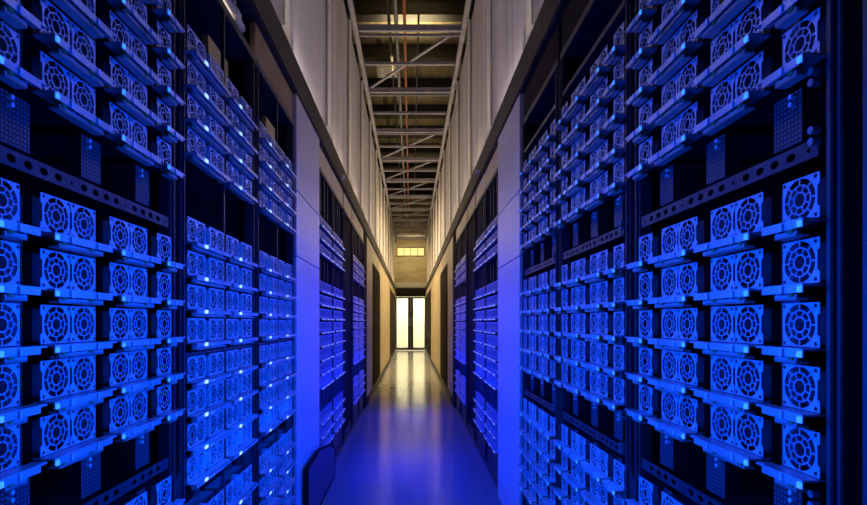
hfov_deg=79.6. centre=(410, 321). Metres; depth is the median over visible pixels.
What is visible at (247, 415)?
fan grille
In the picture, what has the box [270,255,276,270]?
fan grille
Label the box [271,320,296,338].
server
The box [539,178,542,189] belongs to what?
fan grille
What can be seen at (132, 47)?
fan grille
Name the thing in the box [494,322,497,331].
fan grille
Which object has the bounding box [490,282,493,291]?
fan grille
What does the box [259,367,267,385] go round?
fan grille
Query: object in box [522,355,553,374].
server
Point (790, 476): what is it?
tray
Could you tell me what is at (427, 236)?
rib
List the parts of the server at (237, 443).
handle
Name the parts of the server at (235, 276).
handle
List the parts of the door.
glass pane, glass pane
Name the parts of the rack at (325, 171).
slot post, slot post, slot post, slot post, slot post, slot post, panel, slot post, slot post, slot post, post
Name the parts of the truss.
rail, rail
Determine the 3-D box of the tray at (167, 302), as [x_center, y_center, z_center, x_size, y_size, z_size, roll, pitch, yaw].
[-0.592,-0.045,1.276,0.041,0.018,0.098,0,0,0]
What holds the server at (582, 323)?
in the rack at (588, 26)
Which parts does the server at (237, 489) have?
handle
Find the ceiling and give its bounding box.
[351,22,467,180]
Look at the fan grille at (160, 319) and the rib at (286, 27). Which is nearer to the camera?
the fan grille at (160, 319)
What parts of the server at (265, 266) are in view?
handle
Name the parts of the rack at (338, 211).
slot post, slot post, slot post, slot post, slot post, slot post, panel, kick plate, slot post, slot post, slot post, panel, post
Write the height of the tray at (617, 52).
0.013 m
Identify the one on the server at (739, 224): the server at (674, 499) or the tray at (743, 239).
the tray at (743, 239)
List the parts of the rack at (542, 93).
post, kick plate, perforated plate, perforated plate, slot rail, shelf rail, shelf rail, panel, perforated plate, perforated plate, perforated plate, perforated plate, post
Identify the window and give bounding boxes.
[397,247,424,255]
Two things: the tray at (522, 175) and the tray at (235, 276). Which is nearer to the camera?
the tray at (235, 276)
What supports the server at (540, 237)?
in the rack at (542, 93)
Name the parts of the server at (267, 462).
handle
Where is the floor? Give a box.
[321,350,501,504]
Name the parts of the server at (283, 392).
handle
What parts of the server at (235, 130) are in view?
handle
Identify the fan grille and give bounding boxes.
[0,21,19,66]
[0,178,19,222]
[0,240,19,284]
[0,303,19,346]
[0,363,19,408]
[0,424,19,471]
[40,0,69,44]
[40,50,69,98]
[40,192,69,234]
[40,248,69,289]
[40,305,69,343]
[40,358,69,400]
[40,411,69,456]
[70,21,94,64]
[70,72,94,115]
[70,202,94,241]
[70,254,94,291]
[70,306,94,341]
[70,355,94,393]
[70,405,94,445]
[80,0,94,14]
[109,9,128,47]
[109,55,128,92]
[109,101,128,137]
[109,216,128,249]
[109,262,128,294]
[109,308,128,339]
[109,352,128,385]
[109,396,128,431]
[129,30,146,64]
[129,73,146,106]
[129,116,146,148]
[129,223,146,254]
[129,266,146,296]
[129,309,146,338]
[129,350,146,381]
[129,391,146,424]
[129,491,146,504]
[130,0,146,22]
[156,0,170,11]
[156,20,170,49]
[156,59,170,87]
[156,97,170,126]
[156,136,170,164]
[156,233,170,260]
[156,271,170,298]
[156,310,170,336]
[156,347,170,375]
[156,385,170,414]
[156,476,170,504]
[187,24,204,58]
[187,58,204,91]
[187,92,204,124]
[187,126,204,157]
[187,216,204,243]
[187,250,204,276]
[187,284,204,309]
[187,318,204,342]
[187,355,204,381]
[187,386,204,415]
[187,419,204,449]
[187,451,204,483]
[209,53,223,82]
[209,84,223,112]
[209,115,223,142]
[209,145,223,172]
[209,226,223,250]
[209,257,223,280]
[209,288,223,310]
[209,318,223,340]
[209,352,223,375]
[209,380,223,406]
[209,410,223,436]
[209,439,223,467]
[209,489,223,504]
[226,76,238,101]
[226,104,238,129]
[226,132,238,156]
[226,160,238,184]
[226,234,238,256]
[226,263,238,283]
[226,291,238,311]
[226,319,238,338]
[226,349,238,370]
[226,376,238,399]
[226,403,238,427]
[226,430,238,455]
[226,476,238,504]
[241,96,251,118]
[241,122,251,143]
[241,147,251,169]
[241,173,251,194]
[241,242,251,261]
[241,267,251,286]
[241,293,251,311]
[241,319,251,337]
[241,347,251,366]
[241,372,251,392]
[241,397,251,418]
[241,422,251,444]
[241,464,251,489]
[259,120,267,138]
[259,143,267,160]
[259,166,267,183]
[259,189,267,207]
[259,250,267,267]
[259,273,267,290]
[259,296,267,312]
[259,319,267,335]
[259,345,267,362]
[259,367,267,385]
[259,389,267,408]
[259,412,267,431]
[259,450,267,472]
[259,475,267,495]
[259,499,267,504]
[270,134,276,150]
[270,156,276,171]
[270,177,276,193]
[270,199,276,213]
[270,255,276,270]
[270,277,276,292]
[270,298,276,313]
[270,320,276,334]
[270,343,276,359]
[270,364,276,380]
[270,385,276,402]
[270,406,276,423]
[270,442,276,461]
[270,465,276,482]
[271,487,276,503]
[278,145,284,160]
[278,166,284,180]
[278,186,284,200]
[278,206,284,220]
[278,259,284,273]
[278,279,284,293]
[278,300,284,313]
[278,320,284,333]
[278,342,284,356]
[278,361,284,377]
[278,381,284,397]
[278,401,284,417]
[278,434,284,454]
[278,457,284,474]
[278,478,284,494]
[286,175,291,188]
[286,194,291,207]
[286,213,291,226]
[286,263,291,276]
[286,282,291,295]
[286,301,291,314]
[286,320,291,333]
[286,341,291,354]
[286,359,291,373]
[286,378,291,392]
[286,397,291,411]
[286,428,291,446]
[286,449,291,465]
[286,468,291,484]
[287,487,291,500]
[319,215,323,225]
[319,228,323,238]
[319,242,323,252]
[319,280,323,290]
[319,294,323,304]
[319,308,323,317]
[319,322,323,331]
[319,335,323,345]
[319,349,323,359]
[319,362,323,373]
[319,375,323,386]
[319,409,323,422]
[319,425,323,436]
[319,439,323,447]
[324,282,327,291]
[324,296,327,304]
[324,309,327,317]
[324,322,327,330]
[324,335,327,343]
[324,347,327,357]
[324,360,327,370]
[324,373,327,383]
[324,405,327,417]
[328,284,331,293]
[328,297,331,305]
[328,309,331,317]
[328,322,331,330]
[328,334,331,342]
[328,346,331,355]
[328,358,331,367]
[328,371,331,380]
[328,401,331,412]
[333,286,336,294]
[333,298,336,306]
[333,310,336,318]
[333,322,336,329]
[333,333,336,341]
[333,345,336,353]
[333,356,336,365]
[333,367,336,376]
[333,396,336,407]
[481,298,484,306]
[481,310,484,318]
[481,322,484,329]
[481,333,484,341]
[481,345,484,353]
[481,356,484,365]
[481,367,484,376]
[481,396,484,407]
[486,284,489,293]
[486,297,489,305]
[486,309,489,317]
[486,322,489,330]
[486,334,489,342]
[486,346,489,355]
[486,358,489,368]
[486,371,489,380]
[486,401,489,412]
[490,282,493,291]
[490,295,493,304]
[490,309,493,317]
[490,322,493,330]
[490,335,493,343]
[490,347,493,357]
[490,360,493,370]
[490,373,493,383]
[490,405,493,417]
[494,243,497,252]
[494,280,497,290]
[494,294,497,303]
[494,308,497,317]
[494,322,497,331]
[494,335,497,345]
[494,349,497,358]
[494,362,497,372]
[494,376,497,386]
[494,410,497,422]
[494,425,497,436]
[494,439,497,449]
[524,279,526,291]
[524,298,526,310]
[524,316,526,328]
[524,335,526,347]
[524,353,526,365]
[524,398,526,412]
[529,277,531,289]
[529,297,531,309]
[529,316,531,329]
[529,335,532,348]
[529,355,531,367]
[529,402,531,416]
[532,206,535,219]
[532,226,535,237]
[532,276,535,289]
[532,296,535,309]
[532,316,535,329]
[532,336,535,349]
[532,355,535,369]
[532,404,535,419]
[532,425,535,439]
[532,446,535,459]
[532,466,535,479]
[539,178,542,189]
[539,199,542,211]
[539,221,542,232]
[539,273,542,287]
[539,294,542,308]
[539,316,542,329]
[539,336,542,350]
[539,357,542,372]
[539,409,542,425]
[539,433,542,446]
[539,455,542,467]
[539,475,542,488]
[543,151,547,166]
[543,173,547,184]
[543,195,547,206]
[543,217,547,230]
[543,272,547,286]
[543,293,547,308]
[543,315,547,330]
[543,337,547,351]
[543,358,547,373]
[543,411,547,428]
[543,435,547,450]
[543,457,547,472]
[543,479,547,494]
[550,119,554,134]
[550,142,554,157]
[550,165,554,180]
[550,188,554,203]
[550,211,554,226]
[550,269,554,284]
[550,292,554,307]
[550,315,554,330]
[550,337,554,353]
[550,360,554,376]
[550,416,554,434]
[550,440,554,457]
[550,463,554,480]
[550,486,554,503]
[562,101,567,113]
[562,126,567,140]
[562,151,567,168]
[562,176,567,190]
[562,201,567,217]
[562,264,567,280]
[562,289,567,306]
[562,314,567,331]
[562,339,567,356]
[562,363,567,381]
[562,424,567,444]
[562,451,567,469]
[562,475,567,494]
[571,87,577,103]
[571,113,577,130]
[571,140,577,157]
[571,167,577,184]
[571,194,577,211]
[571,260,577,278]
[571,287,577,305]
[571,314,577,332]
[571,340,577,358]
[571,366,577,385]
[571,430,577,452]
[571,460,577,479]
[571,487,577,504]
[578,76,585,95]
[578,104,585,123]
[578,132,585,151]
[578,160,585,179]
[578,188,585,207]
[578,258,585,276]
[578,286,585,304]
[578,313,585,332]
[578,341,585,360]
[578,368,585,388]
[578,435,585,458]
[578,465,585,486]
[578,493,584,504]
[590,58,597,77]
[590,88,597,107]
[590,118,597,137]
[590,148,597,167]
[590,178,597,197]
[590,253,597,273]
[590,283,597,303]
[590,313,597,333]
[590,342,597,363]
[590,371,597,393]
[590,443,598,468]
[590,476,597,498]
[598,44,607,66]
[598,76,607,97]
[598,107,607,129]
[598,139,607,160]
[598,170,607,192]
[598,249,607,271]
[598,281,607,302]
[598,312,607,333]
[598,343,607,365]
[598,374,607,396]
[598,449,607,476]
[598,483,607,504]
[613,21,624,45]
[613,55,624,79]
[613,89,624,113]
[613,124,624,148]
[613,158,624,182]
[613,243,624,267]
[613,277,624,301]
[613,312,624,334]
[613,345,624,369]
[613,378,624,403]
[613,459,624,489]
[639,0,652,10]
[639,20,652,48]
[639,59,652,87]
[639,97,652,125]
[639,136,652,164]
[639,233,652,260]
[639,271,652,298]
[639,310,652,336]
[639,347,652,375]
[639,385,652,414]
[639,476,652,504]
[662,0,677,21]
[662,31,677,63]
[662,74,677,106]
[662,116,677,148]
[662,223,677,254]
[662,266,677,296]
[662,309,677,338]
[662,350,677,381]
[662,391,677,423]
[662,491,678,504]
[678,9,697,47]
[678,55,697,92]
[678,101,697,137]
[678,216,697,249]
[678,262,697,294]
[678,308,697,339]
[678,352,697,385]
[678,396,697,431]
[711,0,724,13]
[711,21,734,64]
[711,72,734,114]
[711,202,734,241]
[711,254,734,291]
[711,306,734,341]
[711,355,734,393]
[711,405,734,445]
[735,0,763,43]
[735,50,763,98]
[735,192,763,234]
[735,248,763,289]
[735,305,763,343]
[735,358,763,400]
[735,411,763,456]
[783,7,820,65]
[783,171,820,221]
[783,236,820,284]
[783,302,820,347]
[783,363,820,412]
[783,425,820,478]
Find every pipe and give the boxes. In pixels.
[386,0,403,217]
[393,0,406,223]
[402,0,408,226]
[413,0,419,218]
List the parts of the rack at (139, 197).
perforated plate, perforated plate, perforated plate, perforated plate, shelf rail, shelf rail, perforated plate, perforated plate, post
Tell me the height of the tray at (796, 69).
0.013 m
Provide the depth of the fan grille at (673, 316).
1.15 m
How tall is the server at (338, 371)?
0.079 m
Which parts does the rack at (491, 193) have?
post, slot post, slot post, slot post, kick plate, panel, panel, slot post, slot post, slot post, slot post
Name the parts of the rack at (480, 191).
post, slot post, slot post, kick plate, panel, slot post, slot post, slot post, panel, slot post, slot post, slot post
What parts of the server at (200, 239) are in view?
handle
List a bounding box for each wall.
[271,0,391,273]
[363,231,371,408]
[372,247,379,273]
[380,262,381,373]
[382,266,389,370]
[385,198,435,287]
[390,282,395,296]
[426,282,430,295]
[429,0,543,260]
[431,266,438,371]
[439,261,440,372]
[441,247,447,272]
[448,231,456,408]
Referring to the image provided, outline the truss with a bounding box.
[347,0,471,241]
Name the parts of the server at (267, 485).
handle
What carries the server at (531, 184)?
in the rack at (542, 93)
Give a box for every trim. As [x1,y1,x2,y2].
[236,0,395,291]
[395,282,425,286]
[425,0,569,291]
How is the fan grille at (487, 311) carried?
attached to the server at (492, 314)
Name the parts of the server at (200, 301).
handle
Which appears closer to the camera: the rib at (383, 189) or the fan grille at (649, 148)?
the fan grille at (649, 148)
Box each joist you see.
[344,0,474,21]
[353,44,465,62]
[360,78,459,93]
[365,104,453,118]
[371,126,448,137]
[374,143,446,154]
[377,158,442,167]
[379,170,440,179]
[382,181,438,188]
[385,190,435,197]
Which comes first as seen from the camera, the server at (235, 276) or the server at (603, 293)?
the server at (603, 293)
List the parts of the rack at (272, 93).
post, slot post, divider rail, panel, post, divider rail, post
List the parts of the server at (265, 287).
handle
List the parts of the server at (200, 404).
handle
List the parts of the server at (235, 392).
handle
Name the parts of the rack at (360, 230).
kick plate, post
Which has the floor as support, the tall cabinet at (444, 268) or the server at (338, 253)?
the tall cabinet at (444, 268)
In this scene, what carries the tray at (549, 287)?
on the server at (549, 287)
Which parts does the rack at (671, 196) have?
post, perforated plate, perforated plate, shelf rail, perforated plate, perforated plate, shelf rail, panel, perforated plate, perforated plate, post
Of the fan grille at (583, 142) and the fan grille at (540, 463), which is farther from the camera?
the fan grille at (540, 463)
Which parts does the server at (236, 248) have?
handle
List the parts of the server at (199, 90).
handle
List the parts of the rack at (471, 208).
post, kick plate, door panel, panel, post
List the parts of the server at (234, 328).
handle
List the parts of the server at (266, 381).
handle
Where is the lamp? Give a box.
[223,0,244,32]
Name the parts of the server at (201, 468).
handle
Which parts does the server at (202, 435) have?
handle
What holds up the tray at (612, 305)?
on the server at (613, 306)
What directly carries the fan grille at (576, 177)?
attached to the server at (578, 185)
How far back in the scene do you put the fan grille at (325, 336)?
3.69 m
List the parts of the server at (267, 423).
handle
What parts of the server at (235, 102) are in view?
handle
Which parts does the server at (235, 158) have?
handle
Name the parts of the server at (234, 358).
handle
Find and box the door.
[396,288,425,349]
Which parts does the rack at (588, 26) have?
post, perforated plate, perforated plate, slot rail, shelf rail, shelf rail, panel, perforated plate, perforated plate, perforated plate, perforated plate, post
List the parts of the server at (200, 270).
handle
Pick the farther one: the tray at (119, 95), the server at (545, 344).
the server at (545, 344)
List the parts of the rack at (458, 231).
post, kick plate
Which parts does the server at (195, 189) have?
handle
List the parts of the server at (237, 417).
handle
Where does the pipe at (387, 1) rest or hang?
attached to the wall at (406, 268)
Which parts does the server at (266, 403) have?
handle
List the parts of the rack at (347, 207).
post, panel, kick plate, door panel, post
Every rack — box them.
[0,0,174,504]
[175,0,253,504]
[250,22,293,504]
[319,146,332,444]
[332,171,343,459]
[342,192,351,445]
[351,209,358,429]
[358,221,363,417]
[456,222,460,416]
[460,208,467,429]
[467,192,475,445]
[475,169,486,466]
[485,147,497,487]
[522,22,561,504]
[560,0,634,504]
[635,0,862,504]
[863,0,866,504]
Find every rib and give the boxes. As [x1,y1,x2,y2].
[282,0,293,50]
[326,0,332,141]
[348,19,352,187]
[360,80,364,214]
[369,121,372,232]
[375,150,377,244]
[379,172,381,253]
[383,189,384,260]
[386,202,387,267]
[388,213,389,272]
[390,222,391,276]
[392,230,392,279]
[393,236,394,283]
[427,236,427,281]
[428,230,429,279]
[429,222,430,276]
[431,213,432,272]
[433,202,434,267]
[435,189,437,262]
[438,172,440,255]
[442,150,444,245]
[448,121,450,230]
[455,80,458,214]
[466,19,470,187]
[485,0,491,141]
[522,0,533,49]
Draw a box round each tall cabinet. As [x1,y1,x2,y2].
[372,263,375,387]
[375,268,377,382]
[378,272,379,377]
[390,289,390,356]
[391,291,391,354]
[392,292,392,353]
[393,294,393,351]
[394,295,394,349]
[395,297,395,348]
[425,298,425,347]
[426,296,426,349]
[427,295,427,350]
[428,292,428,353]
[429,291,429,354]
[430,289,430,356]
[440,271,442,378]
[442,268,444,380]
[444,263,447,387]
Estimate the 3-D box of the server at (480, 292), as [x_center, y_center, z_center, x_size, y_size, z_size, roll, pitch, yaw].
[0.768,-0.235,4.304,0.444,0.079,0.566,0,0,0]
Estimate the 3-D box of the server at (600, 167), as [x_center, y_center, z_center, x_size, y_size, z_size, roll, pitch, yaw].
[0.765,-0.487,1.593,0.449,0.088,0.176,0,0,0]
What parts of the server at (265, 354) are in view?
handle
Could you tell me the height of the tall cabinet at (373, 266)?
2.040 m
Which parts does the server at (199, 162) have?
handle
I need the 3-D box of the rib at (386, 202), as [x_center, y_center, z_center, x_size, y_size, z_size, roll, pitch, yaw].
[-0.628,-2.226,13.558,0.060,1.780,0.144,0,0,0]
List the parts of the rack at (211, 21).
post, slot post, divider rail, panel, post, slot post, divider rail, post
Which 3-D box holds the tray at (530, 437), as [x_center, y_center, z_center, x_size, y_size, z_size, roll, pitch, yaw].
[0.563,0.548,2.454,0.038,0.013,0.176,0,0,0]
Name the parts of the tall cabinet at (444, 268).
door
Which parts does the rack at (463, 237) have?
post, kick plate, panel, post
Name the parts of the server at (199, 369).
handle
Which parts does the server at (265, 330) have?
handle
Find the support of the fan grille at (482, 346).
attached to the server at (480, 348)
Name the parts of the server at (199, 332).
handle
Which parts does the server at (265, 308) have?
handle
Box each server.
[0,0,46,29]
[0,0,116,86]
[0,21,46,88]
[0,50,116,134]
[0,101,163,165]
[0,136,185,179]
[0,178,46,240]
[0,192,116,256]
[0,240,46,300]
[0,271,185,308]
[0,303,46,363]
[0,305,116,357]
[0,355,116,413]
[0,363,46,427]
[0,391,163,441]
[0,424,46,491]
[22,216,163,267]
[22,248,116,304]
[22,405,116,468]
[26,262,163,307]
[26,350,163,396]
[30,476,185,504]
[30,491,146,504]
[34,0,116,38]
[41,347,185,384]
[57,308,163,351]
[65,55,163,125]
[70,9,163,84]
[77,233,185,271]
[79,385,185,422]
[95,0,163,44]
[117,310,185,346]
[122,97,185,142]
[126,59,185,105]
[129,20,185,69]
[132,0,185,32]
[143,0,163,4]
[185,24,230,96]
[185,58,230,125]
[185,92,230,153]
[185,126,230,182]
[185,160,257,203]
[185,216,230,259]
[185,234,257,268]
[185,250,230,287]
[185,263,257,292]
[185,284,230,316]
[185,291,257,317]
[185,318,230,349]
[185,347,257,376]
[185,352,230,388]
[185,380,230,421]
[185,410,230,455]
[185,439,230,489]
[185,464,257,504]
[185,489,223,504]
[211,76,257,130]
[211,104,257,154]
[211,132,257,179]
[214,319,257,344]
[214,372,257,404]
[214,397,257,432]
[214,422,257,460]
[240,492,251,504]
[259,120,282,161]
[259,143,282,181]
[259,166,282,202]
[259,189,282,222]
[259,206,296,233]
[259,250,282,277]
[259,273,282,297]
[259,279,296,300]
[259,296,282,318]
[259,319,282,340]
[259,343,282,366]
[259,359,296,381]
[259,364,282,389]
[259,385,282,412]
[259,406,282,435]
[259,442,282,476]
[259,465,282,499]
[259,487,282,504]
[261,259,296,282]
[262,428,296,457]
[263,341,296,361]
[270,468,296,497]
[271,145,296,179]
[271,166,296,197]
[271,186,296,215]
[271,300,296,318]
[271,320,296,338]
[271,378,296,401]
[271,397,296,421]
[271,449,296,477]
[271,487,296,504]
[319,215,334,239]
[319,228,334,251]
[319,242,334,263]
[319,280,334,295]
[319,294,334,307]
[319,308,334,319]
[319,322,334,333]
[319,334,334,347]
[319,346,334,361]
[319,358,334,375]
[319,371,334,389]
[319,401,334,425]
[319,414,334,439]
[319,427,334,447]
[333,231,344,249]
[333,243,344,260]
[333,255,344,270]
[333,286,344,299]
[333,298,344,309]
[333,310,344,320]
[333,322,344,331]
[333,332,344,343]
[333,343,344,355]
[333,353,344,366]
[333,364,344,378]
[333,390,344,409]
[333,402,344,420]
[333,413,344,432]
[473,231,484,250]
[473,243,484,260]
[473,255,484,271]
[473,287,484,299]
[473,298,484,309]
[473,310,484,320]
[473,322,484,331]
[473,332,484,343]
[473,343,484,355]
[473,353,484,366]
[473,364,484,378]
[473,391,484,408]
[473,403,484,420]
[473,414,484,432]
[483,215,497,239]
[483,229,497,251]
[483,243,497,263]
[483,280,497,295]
[483,294,497,307]
[483,308,497,319]
[483,322,497,333]
[483,334,497,347]
[483,346,497,361]
[483,358,497,375]
[483,371,497,389]
[483,401,497,425]
[483,416,497,440]
[483,428,497,454]
[517,159,536,179]
[517,177,537,197]
[517,196,538,215]
[517,298,553,315]
[517,316,545,333]
[517,335,530,352]
[517,353,530,370]
[517,398,552,416]
[517,419,530,435]
[517,438,530,453]
[517,458,530,472]
[518,214,541,233]
[518,233,551,251]
[518,279,551,297]
[518,477,530,490]
[522,146,546,172]
[522,166,547,191]
[522,186,548,210]
[522,206,549,229]
[522,226,551,248]
[522,276,553,296]
[522,296,553,314]
[522,335,553,354]
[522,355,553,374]
[522,402,554,424]
[522,422,541,444]
[522,461,541,484]
[522,482,541,504]
[523,316,541,334]
[523,442,540,464]
[531,129,553,160]
[531,151,553,180]
[531,217,555,242]
[531,293,553,314]
[531,315,553,335]
[531,357,553,379]
[531,430,553,455]
[531,452,553,477]
[531,496,553,504]
[532,173,553,201]
[532,195,553,221]
[532,272,553,293]
[532,336,553,357]
[532,409,555,433]
[532,474,553,498]
[542,119,555,145]
[542,142,555,167]
[542,165,555,190]
[542,188,555,212]
[542,211,555,235]
[542,269,555,291]
[542,292,555,313]
[542,315,555,336]
[542,337,555,359]
[542,360,555,382]
[542,416,555,439]
[542,440,555,462]
[542,462,555,485]
[542,485,555,504]
[553,101,580,130]
[553,126,582,155]
[553,151,583,179]
[553,176,586,203]
[553,201,613,227]
[553,264,616,288]
[553,289,624,313]
[553,314,574,337]
[553,339,624,362]
[553,363,574,387]
[553,424,613,450]
[553,451,574,474]
[553,475,574,499]
[562,76,601,118]
[562,104,601,144]
[562,132,605,170]
[562,160,605,196]
[562,188,613,222]
[562,258,616,286]
[562,286,624,312]
[562,313,593,339]
[562,340,624,367]
[562,366,624,394]
[562,430,624,464]
[562,460,593,492]
[562,487,592,504]
[579,44,624,94]
[579,76,624,123]
[579,107,624,152]
[579,139,624,181]
[579,170,624,210]
[579,249,624,282]
[579,281,624,311]
[579,312,616,341]
[579,342,624,373]
[579,371,624,404]
[579,443,624,482]
[579,476,624,504]
[601,21,624,64]
[601,55,624,97]
[601,89,624,130]
[601,124,624,162]
[601,158,624,195]
[601,243,624,277]
[601,277,624,310]
[601,312,624,343]
[601,345,624,377]
[601,378,624,411]
[601,459,624,496]
[613,494,624,504]
[625,0,675,32]
[625,20,675,69]
[625,59,681,105]
[625,97,683,142]
[625,136,825,179]
[625,233,727,271]
[625,271,825,308]
[625,310,689,346]
[625,347,825,384]
[625,385,726,422]
[625,476,825,504]
[645,0,664,4]
[645,0,710,44]
[645,9,734,84]
[645,55,739,125]
[645,101,825,165]
[645,216,780,267]
[645,262,825,307]
[645,308,749,351]
[645,350,825,396]
[645,391,806,441]
[662,491,825,504]
[690,0,769,38]
[690,0,812,86]
[690,50,825,134]
[690,192,825,256]
[690,248,825,304]
[690,305,825,357]
[690,355,825,413]
[690,405,825,468]
[756,0,825,29]
[756,7,825,88]
[756,171,825,240]
[756,236,825,300]
[756,302,825,363]
[756,363,825,427]
[756,425,825,491]
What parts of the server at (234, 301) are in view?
handle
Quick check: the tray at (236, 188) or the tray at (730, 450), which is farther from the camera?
the tray at (236, 188)
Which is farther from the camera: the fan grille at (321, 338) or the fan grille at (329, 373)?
the fan grille at (329, 373)
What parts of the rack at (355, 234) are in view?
post, panel, kick plate, slot post, post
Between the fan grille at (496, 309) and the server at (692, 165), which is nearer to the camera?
the server at (692, 165)
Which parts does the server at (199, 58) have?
handle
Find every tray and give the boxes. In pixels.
[0,54,46,88]
[0,218,46,235]
[0,283,46,296]
[0,346,46,360]
[0,404,46,423]
[0,462,46,488]
[33,33,116,85]
[33,90,116,133]
[33,341,116,354]
[33,388,116,410]
[33,435,116,465]
[41,232,116,252]
[41,289,116,301]
[65,0,116,38]
[104,41,163,84]
[104,87,163,124]
[104,133,163,163]
[104,378,163,393]
[104,417,163,438]
[113,249,163,263]
[113,295,163,305]
[115,338,163,348]
[152,8,185,32]
[152,47,185,68]
[152,86,185,105]
[152,373,185,382]
[152,409,185,420]
[153,124,185,141]
[154,0,163,4]
[154,163,185,177]
[161,260,185,268]
[161,299,185,306]
[163,337,185,344]
[168,499,185,504]
[185,49,230,96]
[185,80,230,124]
[185,112,230,153]
[185,143,230,181]
[218,93,257,129]
[218,172,257,202]
[219,120,257,154]
[219,146,257,178]
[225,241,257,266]
[225,268,257,291]
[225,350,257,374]
[226,402,257,431]
[226,429,257,459]
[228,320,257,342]
[229,474,257,504]
[230,294,257,315]
[259,132,282,160]
[259,154,282,180]
[261,497,282,504]
[272,213,296,232]
[274,155,296,178]
[274,194,296,214]
[278,175,296,196]
[278,264,296,280]
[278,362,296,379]
[278,455,296,476]
[278,476,296,496]
[279,282,296,298]
[279,301,296,316]
[279,321,296,336]
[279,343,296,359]
[279,400,296,419]
[279,434,296,456]
[279,496,296,504]
[319,224,334,239]
[319,238,334,251]
[319,252,334,263]
[319,290,334,295]
[319,343,334,347]
[319,355,334,361]
[319,367,334,375]
[319,379,334,389]
[319,410,334,425]
[319,422,334,439]
[323,434,334,445]
[333,240,344,249]
[333,252,344,260]
[333,263,344,270]
[333,350,344,355]
[333,361,344,366]
[333,371,344,378]
[333,398,344,409]
[333,408,344,420]
[473,240,484,250]
[473,252,484,260]
[473,263,484,271]
[473,350,484,355]
[473,361,484,366]
[473,371,484,378]
[473,398,484,408]
[483,224,497,239]
[483,238,497,251]
[483,252,497,263]
[483,343,497,347]
[483,355,497,361]
[483,367,497,375]
[483,379,497,389]
[483,410,497,425]
[517,172,527,178]
[517,190,527,196]
[517,209,526,214]
[517,410,528,415]
[517,428,528,434]
[517,446,528,452]
[517,464,528,471]
[518,482,526,489]
[522,159,537,171]
[522,179,537,190]
[522,199,535,209]
[522,220,535,228]
[522,240,535,246]
[522,290,533,294]
[522,348,538,353]
[522,367,538,373]
[522,414,538,423]
[522,433,538,443]
[522,470,538,483]
[522,489,538,503]
[523,452,538,463]
[531,145,548,159]
[531,167,548,179]
[531,232,546,240]
[531,309,543,313]
[531,330,543,334]
[531,371,546,377]
[531,442,549,454]
[531,462,549,476]
[532,189,547,200]
[532,210,546,220]
[532,287,543,292]
[532,351,545,356]
[532,422,546,432]
[532,483,549,498]
[542,135,555,144]
[542,158,555,166]
[542,181,555,189]
[542,204,555,211]
[542,227,555,233]
[542,285,553,289]
[542,308,553,312]
[542,331,555,335]
[542,353,554,358]
[542,375,554,381]
[542,431,555,438]
[542,453,555,461]
[542,475,555,484]
[542,497,554,504]
[553,119,570,130]
[553,144,569,154]
[553,169,568,178]
[553,194,566,202]
[553,219,567,226]
[553,282,563,287]
[553,307,563,311]
[553,332,570,336]
[553,356,570,361]
[553,380,570,386]
[553,440,570,448]
[553,464,566,473]
[553,487,570,498]
[562,95,588,118]
[562,123,588,143]
[562,151,587,169]
[562,179,585,194]
[562,207,584,220]
[562,277,580,284]
[562,305,580,311]
[562,332,588,338]
[562,358,588,365]
[562,383,588,393]
[562,447,588,463]
[562,472,588,491]
[562,498,574,504]
[579,66,611,94]
[579,98,611,122]
[579,129,610,151]
[579,161,609,180]
[579,193,607,208]
[579,272,602,280]
[579,303,602,309]
[579,334,602,340]
[579,362,611,371]
[579,390,611,402]
[579,461,611,481]
[579,490,602,504]
[601,45,624,64]
[601,79,624,96]
[601,113,624,129]
[601,148,624,161]
[601,182,624,193]
[601,268,624,274]
[601,302,624,308]
[601,335,624,341]
[601,367,624,375]
[601,399,624,409]
[601,479,624,494]
[625,8,656,32]
[625,47,656,68]
[625,86,656,105]
[625,124,656,141]
[625,163,654,177]
[625,260,647,268]
[625,299,647,306]
[625,337,646,344]
[625,373,656,382]
[625,409,656,420]
[625,499,641,504]
[645,0,654,4]
[645,41,702,84]
[645,87,702,124]
[645,133,702,163]
[645,249,693,263]
[645,295,693,305]
[645,338,692,348]
[645,378,702,393]
[645,417,702,438]
[690,0,738,38]
[690,33,770,85]
[690,90,770,133]
[690,232,761,252]
[690,289,761,301]
[690,341,770,354]
[690,388,770,410]
[690,435,770,465]
[756,52,825,88]
[756,217,825,235]
[756,283,825,296]
[756,346,825,360]
[756,404,825,423]
[756,462,825,489]
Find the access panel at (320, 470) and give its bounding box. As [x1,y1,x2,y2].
[305,444,334,504]
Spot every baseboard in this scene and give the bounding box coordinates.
[367,349,395,403]
[425,348,451,403]
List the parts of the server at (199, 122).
handle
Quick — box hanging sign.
[377,66,396,77]
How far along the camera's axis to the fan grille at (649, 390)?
1.27 m
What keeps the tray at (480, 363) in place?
on the server at (480, 360)
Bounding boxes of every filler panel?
[292,94,318,504]
[498,94,523,504]
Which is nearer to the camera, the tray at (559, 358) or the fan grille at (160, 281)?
the fan grille at (160, 281)

